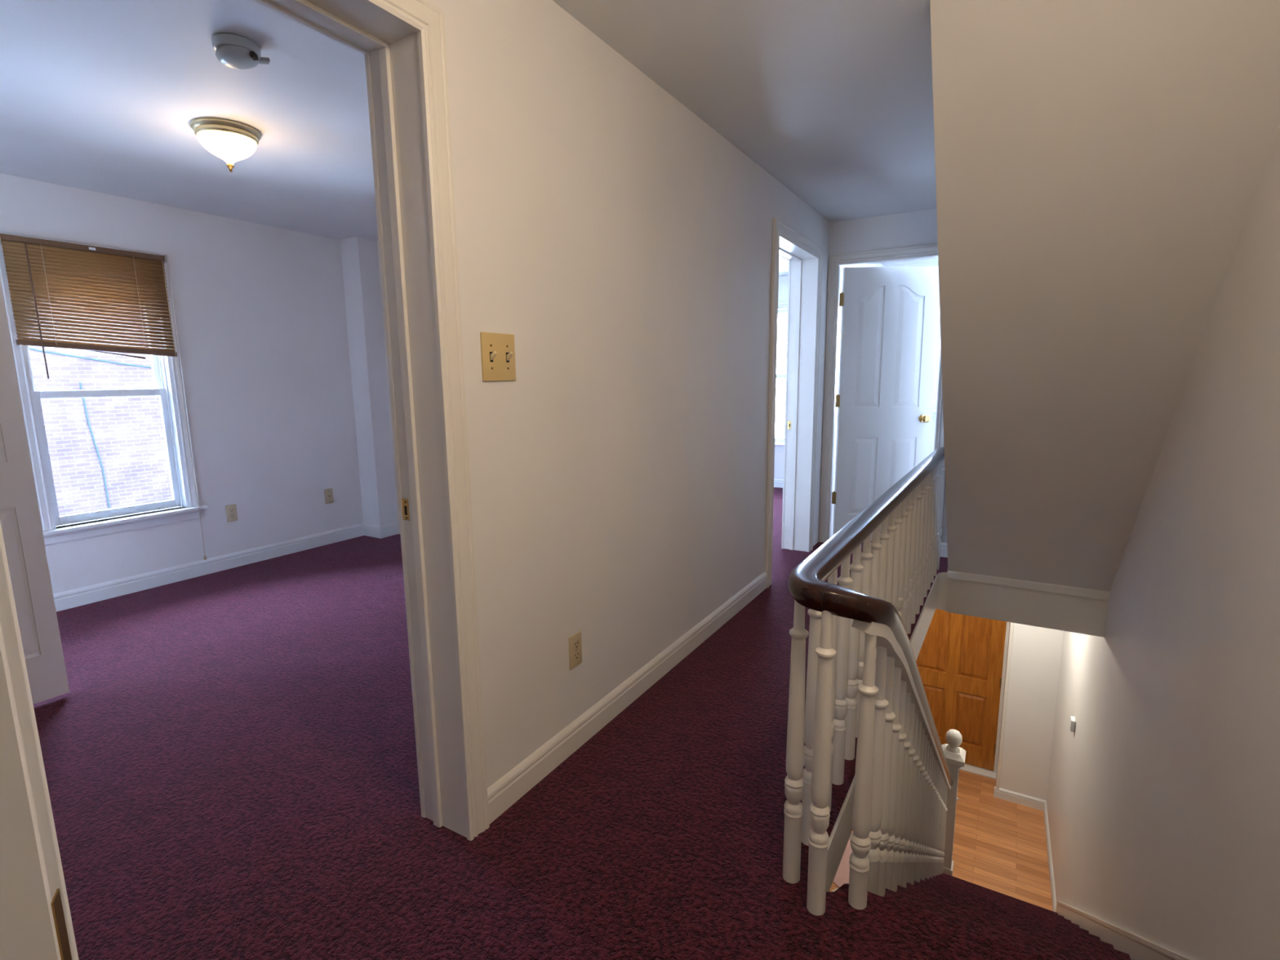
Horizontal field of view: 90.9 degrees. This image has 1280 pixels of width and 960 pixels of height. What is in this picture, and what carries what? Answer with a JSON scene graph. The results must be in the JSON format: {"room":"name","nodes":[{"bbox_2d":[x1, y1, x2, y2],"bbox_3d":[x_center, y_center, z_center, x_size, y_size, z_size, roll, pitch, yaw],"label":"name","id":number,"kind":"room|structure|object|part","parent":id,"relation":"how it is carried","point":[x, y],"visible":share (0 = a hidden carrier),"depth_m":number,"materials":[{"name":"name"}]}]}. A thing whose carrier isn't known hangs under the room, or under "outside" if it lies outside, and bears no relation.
{"room":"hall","nodes":[
{"label":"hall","id":0,"kind":"room"},
{"bbox_2d":[0,173,363,594],"bbox_3d":[-3.523,-0.370,3.114,0.160,2.324,5.200,5,11,30],"label":"wall","id":1,"kind":"structure","parent":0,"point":[260,312],"depth_m":4.28,"materials":[{"name":"paint"}]},
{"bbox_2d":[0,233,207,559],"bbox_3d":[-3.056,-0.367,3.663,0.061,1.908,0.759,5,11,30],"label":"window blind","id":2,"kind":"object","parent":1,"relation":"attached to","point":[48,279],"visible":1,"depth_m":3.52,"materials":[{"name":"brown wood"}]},
{"bbox_3d":[-3.161,-0.989,3.369,0.002,0.525,0.002,5,11,30],"label":"ladder cord","id":3,"kind":"part","parent":2,"relation":"part of","materials":[{"name":"fabric"}]},
{"bbox_3d":[-3.063,-0.748,3.598,0.026,0.072,0.726,5,11,30],"label":"rail","id":4,"kind":"part","parent":2,"relation":"part of","materials":[{"name":"brown"}]},
{"bbox_3d":[-2.952,-1.048,3.717,0.002,0.525,0.002,5,11,30],"label":"ladder cord","id":5,"kind":"part","parent":2,"relation":"part of","materials":[{"name":"white fabric"}]},
{"bbox_3d":[-2.860,-0.414,3.958,0.029,1.845,0.017,-6,10,-28],"label":"pull cord","id":6,"kind":"part","parent":2,"relation":"part of","materials":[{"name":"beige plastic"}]},
{"bbox_2d":[0,230,208,546],"bbox_3d":[-3.136,-0.516,3.704,0.210,1.660,0.832,5,11,30],"label":"window","id":7,"kind":"structure","parent":1,"relation":"attached to","point":[165,371],"depth_m":3.75,"materials":[{"name":"white plastic"}]},
{"bbox_3d":[-3.199,-0.881,3.667,0.030,0.787,0.647,5,11,30],"label":"sash","id":8,"kind":"part","parent":7,"relation":"part of","materials":[{"name":"white plastic"}]},
{"bbox_3d":[-3.163,-0.533,3.704,0.160,1.524,0.687,5,11,30],"label":"frame","id":9,"kind":"part","parent":7,"relation":"part of","materials":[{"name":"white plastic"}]},
{"bbox_3d":[-3.153,-0.158,3.762,0.030,0.756,0.647,5,11,30],"label":"sash","id":10,"kind":"part","parent":7,"relation":"part of","materials":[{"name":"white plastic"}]},
{"bbox_3d":[-3.085,0.234,3.801,0.112,0.022,0.832,5,11,30],"label":"sill","id":11,"kind":"part","parent":7,"relation":"part of","materials":[{"name":"paint"}]},
{"bbox_2d":[53,523,364,611],"bbox_3d":[-3.489,0.749,3.160,0.015,0.101,4.790,5,11,30],"label":"baseboard","id":12,"kind":"structure","parent":1,"relation":"attached to","point":[78,597],"depth_m":4.11,"materials":[{"name":"paint"}]},
{"bbox_2d":[225,503,237,522],"bbox_3d":[-2.783,0.226,4.296,0.008,0.115,0.067,5,11,30],"label":"electrical outlet","id":13,"kind":"object","parent":1,"relation":"attached to","point":[231,510],"visible":1,"depth_m":4.29,"materials":[{"name":"beige plastic"}]},
{"bbox_2d":[228,507,234,512],"bbox_3d":[-2.781,0.206,4.292,0.002,0.028,0.033,5,11,30],"label":"receptacle","id":14,"kind":"object","parent":13,"relation":"attached to","point":[230,509],"depth_m":4.29,"materials":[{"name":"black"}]},
{"bbox_2d":[229,513,235,518],"bbox_3d":[-2.781,0.245,4.298,0.002,0.028,0.033,5,11,30],"label":"receptacle","id":15,"kind":"object","parent":13,"relation":"attached to","point":[231,515],"depth_m":4.30,"materials":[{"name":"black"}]},
{"bbox_2d":[324,488,333,503],"bbox_3d":[-2.416,0.125,4.901,0.014,0.115,0.067,5,11,30],"label":"cable jack plate","id":16,"kind":"object","parent":1,"relation":"attached to","point":[328,492],"visible":1,"depth_m":4.90,"materials":[{"name":"beige plastic"}]},
{"bbox_2d":[339,236,397,525],"bbox_3d":[-2.154,-0.699,5.035,0.211,2.324,0.170,5,11,30],"label":"pier","id":17,"kind":"object","parent":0,"point":[359,255],"visible":0.86,"depth_m":4.96,"materials":[{"name":"paint"}]},
{"bbox_2d":[377,240,399,521],"bbox_3d":[-0.808,-0.613,4.413,3.168,2.324,0.120,5,11,30],"label":"wall","id":18,"kind":"structure","parent":0,"point":[377,240],"depth_m":5.03,"materials":[{"name":"paint"}]},
{"bbox_2d":[363,521,399,538],"bbox_3d":[-0.878,0.506,4.465,3.156,0.101,0.185,5,11,30],"label":"baseboard","id":19,"kind":"structure","parent":18,"relation":"attached to","point":[393,528],"depth_m":5.13,"materials":[{"name":"paint"}]},
{"bbox_2d":[0,0,937,275],"bbox_3d":[-0.600,-1.544,2.514,5.306,0.120,9.900,5,11,30],"label":"ceiling","id":20,"kind":"structure","parent":0,"point":[833,100],"depth_m":2.40,"materials":[{"name":"paint"}]},
{"bbox_2d":[190,117,261,172],"bbox_3d":[-1.767,-1.414,2.707,0.255,0.172,0.255,5,11,30],"label":"ceiling light","id":21,"kind":"object","parent":20,"relation":"attached to","point":[232,141],"visible":1,"depth_m":2.63,"materials":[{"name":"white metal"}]},
{"bbox_3d":[-1.767,-1.410,2.708,0.216,0.103,0.216,5,11,30],"label":"lamp shade","id":22,"kind":"part","parent":21,"relation":"part of","materials":[{"name":"beige glass"}]},
{"bbox_2d":[211,33,270,69],"bbox_3d":[-1.283,-1.361,2.016,0.144,0.065,0.135,-1,9,0],"label":"smoke detector","id":23,"kind":"object","parent":20,"relation":"attached to","point":[235,51],"visible":1,"depth_m":1.98,"materials":[{"name":"grey plastic"}]},
{"bbox_2d":[33,487,1045,959],"bbox_3d":[-0.603,0.826,2.889,5.286,0.030,9.850,5,11,30],"label":"floor","id":24,"kind":"structure","parent":0,"point":[229,757],"depth_m":1.90,"materials":[{"name":"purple carpet"}]},
{"bbox_2d":[426,0,884,787],"bbox_3d":[0.486,-0.453,3.345,0.158,2.324,7.500,5,11,30],"label":"wall","id":25,"kind":"structure","parent":0,"point":[623,243],"depth_m":2.12,"materials":[{"name":"paint"}]},
{"bbox_2d":[253,0,488,840],"bbox_3d":[-0.796,0.019,1.237,0.212,2.099,1.041,5,11,30],"label":"door frame","id":26,"kind":"structure","parent":25,"relation":"attached to","point":[402,42],"depth_m":1.58,"materials":[{"name":"paint"}]},
{"bbox_3d":[-0.626,0.079,1.683,0.027,0.058,0.004,5,11,30],"label":"strike plate","id":27,"kind":"part","parent":26,"relation":"part of","materials":[{"name":"gold metal"}]},
{"bbox_3d":[-0.713,0.026,1.189,0.020,2.099,1.041,5,11,30],"label":"casing","id":28,"kind":"part","parent":26,"relation":"part of","materials":[{"name":"paint"}]},
{"bbox_2d":[480,332,515,381],"bbox_3d":[-0.377,-0.334,1.711,0.023,0.127,0.127,5,11,30],"label":"light switch","id":29,"kind":"object","parent":25,"relation":"attached to","point":[497,349],"visible":1,"depth_m":1.71,"materials":[{"name":"beige plastic"}]},
{"bbox_2d":[568,631,582,669],"bbox_3d":[-0.217,0.575,2.129,0.008,0.115,0.067,5,11,30],"label":"electrical outlet","id":30,"kind":"object","parent":25,"relation":"attached to","point":[575,640],"visible":1,"depth_m":2.12,"materials":[{"name":"beige plastic"}]},
{"bbox_2d":[573,639,579,650],"bbox_3d":[-0.215,0.555,2.125,0.002,0.028,0.033,5,11,30],"label":"receptacle","id":31,"kind":"object","parent":30,"relation":"attached to","point":[575,642],"depth_m":2.12,"materials":[{"name":"beige plastic"}]},
{"bbox_2d":[573,649,579,661],"bbox_3d":[-0.215,0.594,2.131,0.002,0.028,0.033,5,11,30],"label":"receptacle","id":32,"kind":"object","parent":30,"relation":"attached to","point":[575,652],"depth_m":2.13,"materials":[{"name":"beige plastic"}]},
{"bbox_2d":[487,571,767,824],"bbox_3d":[0.158,0.767,2.791,0.014,0.101,2.345,5,11,30],"label":"baseboard","id":33,"kind":"structure","parent":25,"relation":"attached to","point":[512,786],"depth_m":2.30,"materials":[{"name":"paint"}]},
{"bbox_2d":[764,217,822,587],"bbox_3d":[0.913,-0.472,4.085,0.217,2.113,0.973,5,11,30],"label":"door frame","id":34,"kind":"structure","parent":25,"relation":"attached to","point":[804,256],"depth_m":4.37,"materials":[{"name":"paint"}]},
{"bbox_3d":[0.828,-0.479,4.135,0.020,2.113,0.973,5,11,30],"label":"casing","id":35,"kind":"part","parent":34,"relation":"part of","materials":[{"name":"paint"}]},
{"bbox_3d":[1.063,-0.391,4.489,0.027,0.058,0.004,5,11,30],"label":"strike plate","id":36,"kind":"part","parent":34,"relation":"part of","materials":[{"name":"gold metal"}]},
{"bbox_2d":[773,261,938,479],"bbox_3d":[1.911,-0.970,6.910,5.276,2.484,0.150,5,11,30],"label":"wall","id":37,"kind":"structure","parent":0,"point":[783,280],"depth_m":6.84,"materials":[{"name":"paint"}]},
{"bbox_2d":[773,478,782,488],"bbox_3d":[0.969,-0.016,7.540,3.156,0.101,0.015,5,11,30],"label":"baseboard","id":38,"kind":"structure","parent":37,"relation":"attached to","point":[778,482],"depth_m":7.18,"materials":[{"name":"paint"}]},
{"bbox_2d":[774,300,787,451],"bbox_3d":[1.479,-1.157,7.111,0.890,1.649,0.195,5,11,30],"label":"window","id":39,"kind":"structure","parent":37,"relation":"in","point":[782,304],"depth_m":7.06,"materials":[{"name":"white plastic"}]},
{"bbox_3d":[1.462,-0.409,7.189,0.890,0.022,0.095,5,11,30],"label":"sill","id":40,"kind":"part","parent":39,"relation":"part of","materials":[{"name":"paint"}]},
{"bbox_3d":[1.495,-0.815,7.186,0.710,0.760,0.030,5,11,30],"label":"sash","id":41,"kind":"part","parent":39,"relation":"part of","materials":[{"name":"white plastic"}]},
{"bbox_3d":[1.507,-1.527,7.105,0.710,0.750,0.030,5,11,30],"label":"sash","id":42,"kind":"part","parent":39,"relation":"part of","materials":[{"name":"white plastic"}]},
{"bbox_3d":[1.447,-1.190,7.051,0.878,1.564,0.020,5,11,30],"label":"casing","id":43,"kind":"part","parent":39,"relation":"part of","materials":[{"name":"paint"}]},
{"bbox_2d":[932,302,941,418],"bbox_3d":[3.176,-1.187,6.086,0.740,1.199,0.195,5,11,30],"label":"window","id":44,"kind":"structure","parent":37,"relation":"in","point":[938,342],"depth_m":6.24,"materials":[{"name":"white plastic"}]},
{"bbox_3d":[3.191,-0.956,6.144,0.560,0.535,0.030,5,11,30],"label":"sash","id":45,"kind":"part","parent":44,"relation":"part of","materials":[{"name":"white plastic"}]},
{"bbox_3d":[3.205,-1.445,6.099,0.560,0.525,0.030,5,11,30],"label":"sash","id":46,"kind":"part","parent":44,"relation":"part of","materials":[{"name":"white plastic"}]},
{"bbox_2d":[829,208,946,542],"bbox_3d":[2.183,-0.616,4.227,1.850,2.324,0.110,5,11,30],"label":"wall","id":47,"kind":"structure","parent":0,"point":[917,228],"depth_m":4.30,"materials":[{"name":"paint"}]},
{"bbox_2d":[818,243,945,542],"bbox_3d":[1.746,-0.542,4.492,0.838,2.102,0.132,5,11,30],"label":"door frame","id":48,"kind":"structure","parent":47,"relation":"attached to","point":[837,262],"depth_m":4.55,"materials":[{"name":"paint"}]},
{"bbox_2d":[831,266,939,540],"bbox_3d":[1.794,-0.524,4.619,0.712,2.000,0.100,-1,9,0],"label":"door","id":49,"kind":"structure","parent":47,"relation":"in","point":[889,321],"depth_m":4.60,"materials":[{"name":"paint"}]},
{"bbox_3d":[1.670,-0.032,4.731,0.166,0.556,0.032,-1,9,0],"label":"panel","id":50,"kind":"part","parent":49,"relation":"part of","materials":[{"name":"paint"}]},
{"bbox_3d":[1.659,-0.962,4.580,0.166,0.841,0.032,-1,9,0],"label":"panel","id":51,"kind":"part","parent":49,"relation":"part of","materials":[{"name":"paint"}]},
{"bbox_3d":[1.957,-0.035,4.731,0.166,0.556,0.032,-1,9,0],"label":"panel","id":52,"kind":"part","parent":49,"relation":"part of","materials":[{"name":"paint"}]},
{"bbox_3d":[1.946,-0.966,4.580,0.166,0.841,0.032,-1,9,0],"label":"panel","id":53,"kind":"part","parent":49,"relation":"part of","materials":[{"name":"paint"}]},
{"bbox_3d":[2.086,-0.448,4.614,0.062,0.062,0.065,-1,9,0],"label":"knob","id":54,"kind":"part","parent":49,"relation":"part of","materials":[{"name":"gold metal"}]},
{"bbox_2d":[940,542,947,557],"bbox_3d":[2.420,0.511,4.202,0.755,0.101,0.015,5,11,30],"label":"baseboard","id":55,"kind":"structure","parent":47,"relation":"attached to","point":[944,548],"depth_m":4.38,"materials":[{"name":"paint"}]},
{"bbox_2d":[829,769,1052,911],"bbox_3d":[-0.232,3.433,3.935,5.226,0.060,8.450,5,11,30],"label":"floor","id":56,"kind":"structure","parent":0,"point":[1000,845],"depth_m":5.40,"materials":[{"name":"brown wood"}]},
{"bbox_2d":[833,832,852,887],"bbox_3d":[1.919,3.171,5.162,0.810,0.013,0.810,5,11,30],"label":"round rug","id":57,"kind":"object","parent":56,"relation":"on","point":[842,877],"visible":0.08,"depth_m":5.13,"materials":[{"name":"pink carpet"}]},
{"bbox_2d":[882,872,1191,959],"bbox_3d":[1.780,2.168,3.051,0.889,2.954,3.566,5,11,30],"label":"staircase","id":58,"kind":"structure","parent":56,"relation":"on","point":[1068,932],"depth_m":2.37,"materials":[{"name":"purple carpet"}]},
{"bbox_2d":[782,447,965,915],"bbox_3d":[1.411,1.707,3.243,0.261,3.530,3.800,5,11,31],"label":"balustrade","id":59,"kind":"object","parent":58,"relation":"attached to","point":[864,680],"visible":1,"depth_m":1.80,"materials":[{"name":"paint"}]},
{"bbox_3d":[1.356,1.288,3.133,0.238,2.666,3.676,5,11,30],"label":"handrail","id":60,"kind":"part","parent":59,"relation":"part of","materials":[{"name":"brown wood"}]},
{"bbox_3d":[2.412,2.666,4.939,0.144,1.070,0.144,5,11,30],"label":"newel post","id":61,"kind":"part","parent":59,"relation":"part of","materials":[{"name":"paint"}]},
{"bbox_2d":[994,622,1063,800],"bbox_3d":[1.704,1.561,7.110,5.084,2.570,0.550,5,11,30],"label":"wall","id":62,"kind":"structure","parent":0,"point":[1036,651],"depth_m":5.76,"materials":[{"name":"paint"}]},
{"bbox_2d":[915,608,1006,779],"bbox_3d":[3.166,1.917,6.410,0.945,2.060,0.170,5,11,30],"label":"door","id":63,"kind":"structure","parent":62,"relation":"in","point":[959,661],"depth_m":6.39,"materials":[{"name":"orange wood"}]},
{"bbox_3d":[3.019,1.525,6.476,0.268,0.881,0.021,5,11,30],"label":"panel","id":64,"kind":"part","parent":63,"relation":"part of","materials":[{"name":"orange wood"}]},
{"bbox_3d":[3.029,2.411,6.620,0.268,0.526,0.021,5,11,30],"label":"panel","id":65,"kind":"part","parent":63,"relation":"part of","materials":[{"name":"orange wood"}]},
{"bbox_3d":[3.359,2.438,6.427,0.256,0.526,0.021,5,11,30],"label":"panel","id":66,"kind":"part","parent":63,"relation":"part of","materials":[{"name":"orange wood"}]},
{"bbox_3d":[3.349,1.553,6.282,0.256,0.881,0.021,5,11,30],"label":"panel","id":67,"kind":"part","parent":63,"relation":"part of","materials":[{"name":"orange wood"}]},
{"bbox_2d":[993,622,1013,789],"bbox_3d":[3.100,1.821,6.256,0.973,2.300,0.472,5,11,30],"label":"door frame","id":68,"kind":"structure","parent":62,"relation":"attached to","point":[1011,627],"depth_m":5.96,"materials":[{"name":"paint"}]},
{"bbox_2d":[929,0,1279,591],"bbox_3d":[1.771,-0.436,2.676,0.879,2.477,2.264,5,11,30],"label":"ceiling","id":69,"kind":"structure","parent":0,"point":[1100,164],"depth_m":2.17,"materials":[{"name":"paint"}]},
{"bbox_2d":[1046,124,1279,959],"bbox_3d":[1.622,0.795,1.607,0.120,6.054,9.954,5,11,29],"label":"wall","id":70,"kind":"structure","parent":0,"point":[1163,795],"depth_m":2.08,"materials":[{"name":"paint"}]},
{"bbox_2d":[826,572,1108,892],"bbox_3d":[1.561,0.967,2.632,0.912,0.266,3.000,5,11,30],"label":"wall","id":71,"kind":"structure","parent":70,"relation":"attached to","point":[1073,614],"depth_m":3.80,"materials":[{"name":"paint"}]},
{"bbox_2d":[946,570,1109,600],"bbox_3d":[2.338,0.626,3.839,0.842,0.078,0.018,5,11,30],"label":"trim","id":72,"kind":"structure","parent":71,"relation":"attached to","point":[975,578],"depth_m":3.82,"materials":[{"name":"paint"}]},
{"bbox_2d":[993,786,1056,911],"bbox_3d":[3.177,3.098,5.249,0.445,0.101,1.550,5,11,30],"label":"baseboard","id":73,"kind":"structure","parent":70,"relation":"attached to","point":[1005,794],"depth_m":5.82,"materials":[{"name":"paint"}]},
{"bbox_2d":[1069,715,1075,732],"bbox_3d":[3.088,1.742,4.500,0.028,0.084,0.080,5,11,30],"label":"wall control box","id":74,"kind":"object","parent":70,"relation":"attached to","point":[1073,722],"visible":1,"depth_m":4.47,"materials":[{"name":"plastic"}]},
{"bbox_3d":[-2.962,-0.003,0.826,3.168,2.324,1.785,5,11,30],"label":"wall","id":75,"kind":"structure","parent":0,"visible":0},
{"bbox_2d":[0,280,69,704],"bbox_3d":[-2.546,-0.060,2.094,0.035,1.982,0.765,5,11,30],"label":"door","id":76,"kind":"structure","parent":75,"relation":"in","point":[20,515],"depth_m":2.42,"materials":[{"name":"paint"}]},
{"bbox_3d":[-2.450,0.415,2.326,0.032,0.571,0.256,5,11,30],"label":"panel","id":77,"kind":"part","parent":76,"relation":"part of","materials":[{"name":"paint"}]},
{"bbox_3d":[-0.622,0.166,-0.376,2.120,2.324,0.120,5,11,30],"label":"wall","id":78,"kind":"structure","parent":0,"visible":0},
{"bbox_2d":[0,521,78,959],"bbox_3d":[-0.732,0.224,0.243,0.761,1.988,0.100,-6,11,-30],"label":"door frame","id":79,"kind":"structure","parent":78,"relation":"in","point":[36,923],"depth_m":0.40,"materials":[{"name":"paint"}]},
{"bbox_3d":[-0.385,0.302,0.419,0.002,0.058,0.014,-6,11,-30],"label":"latch plate","id":80,"kind":"part","parent":79,"relation":"part of","materials":[{"name":"gold metal"}]},
{"label":"outside","id":81,"kind":"structure","parent":0,"visible":0},
{"bbox_2d":[25,304,172,515],"bbox_3d":[-9.693,-0.422,10.465,0.200,8.200,28.000,5,11,30],"label":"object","id":82,"kind":"structure","parent":81,"point":[127,431],"depth_m":10.88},
{"bbox_2d":[28,347,151,368],"bbox_3d":[-9.332,-2.111,10.609,0.022,0.582,2.904,5,11,30],"label":"cable","id":83,"kind":"object","parent":82,"relation":"attached to","point":[28,348],"visible":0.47,"depth_m":10.64,"materials":[{"name":"black plastic"}]},
{"bbox_2d":[79,382,110,508],"bbox_3d":[-9.339,-0.278,10.861,0.020,2.781,0.170,5,11,30],"label":"cable","id":84,"kind":"object","parent":82,"relation":"attached to","point":[79,382],"visible":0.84,"depth_m":10.82,"materials":[{"name":"black plastic"}]}
]}

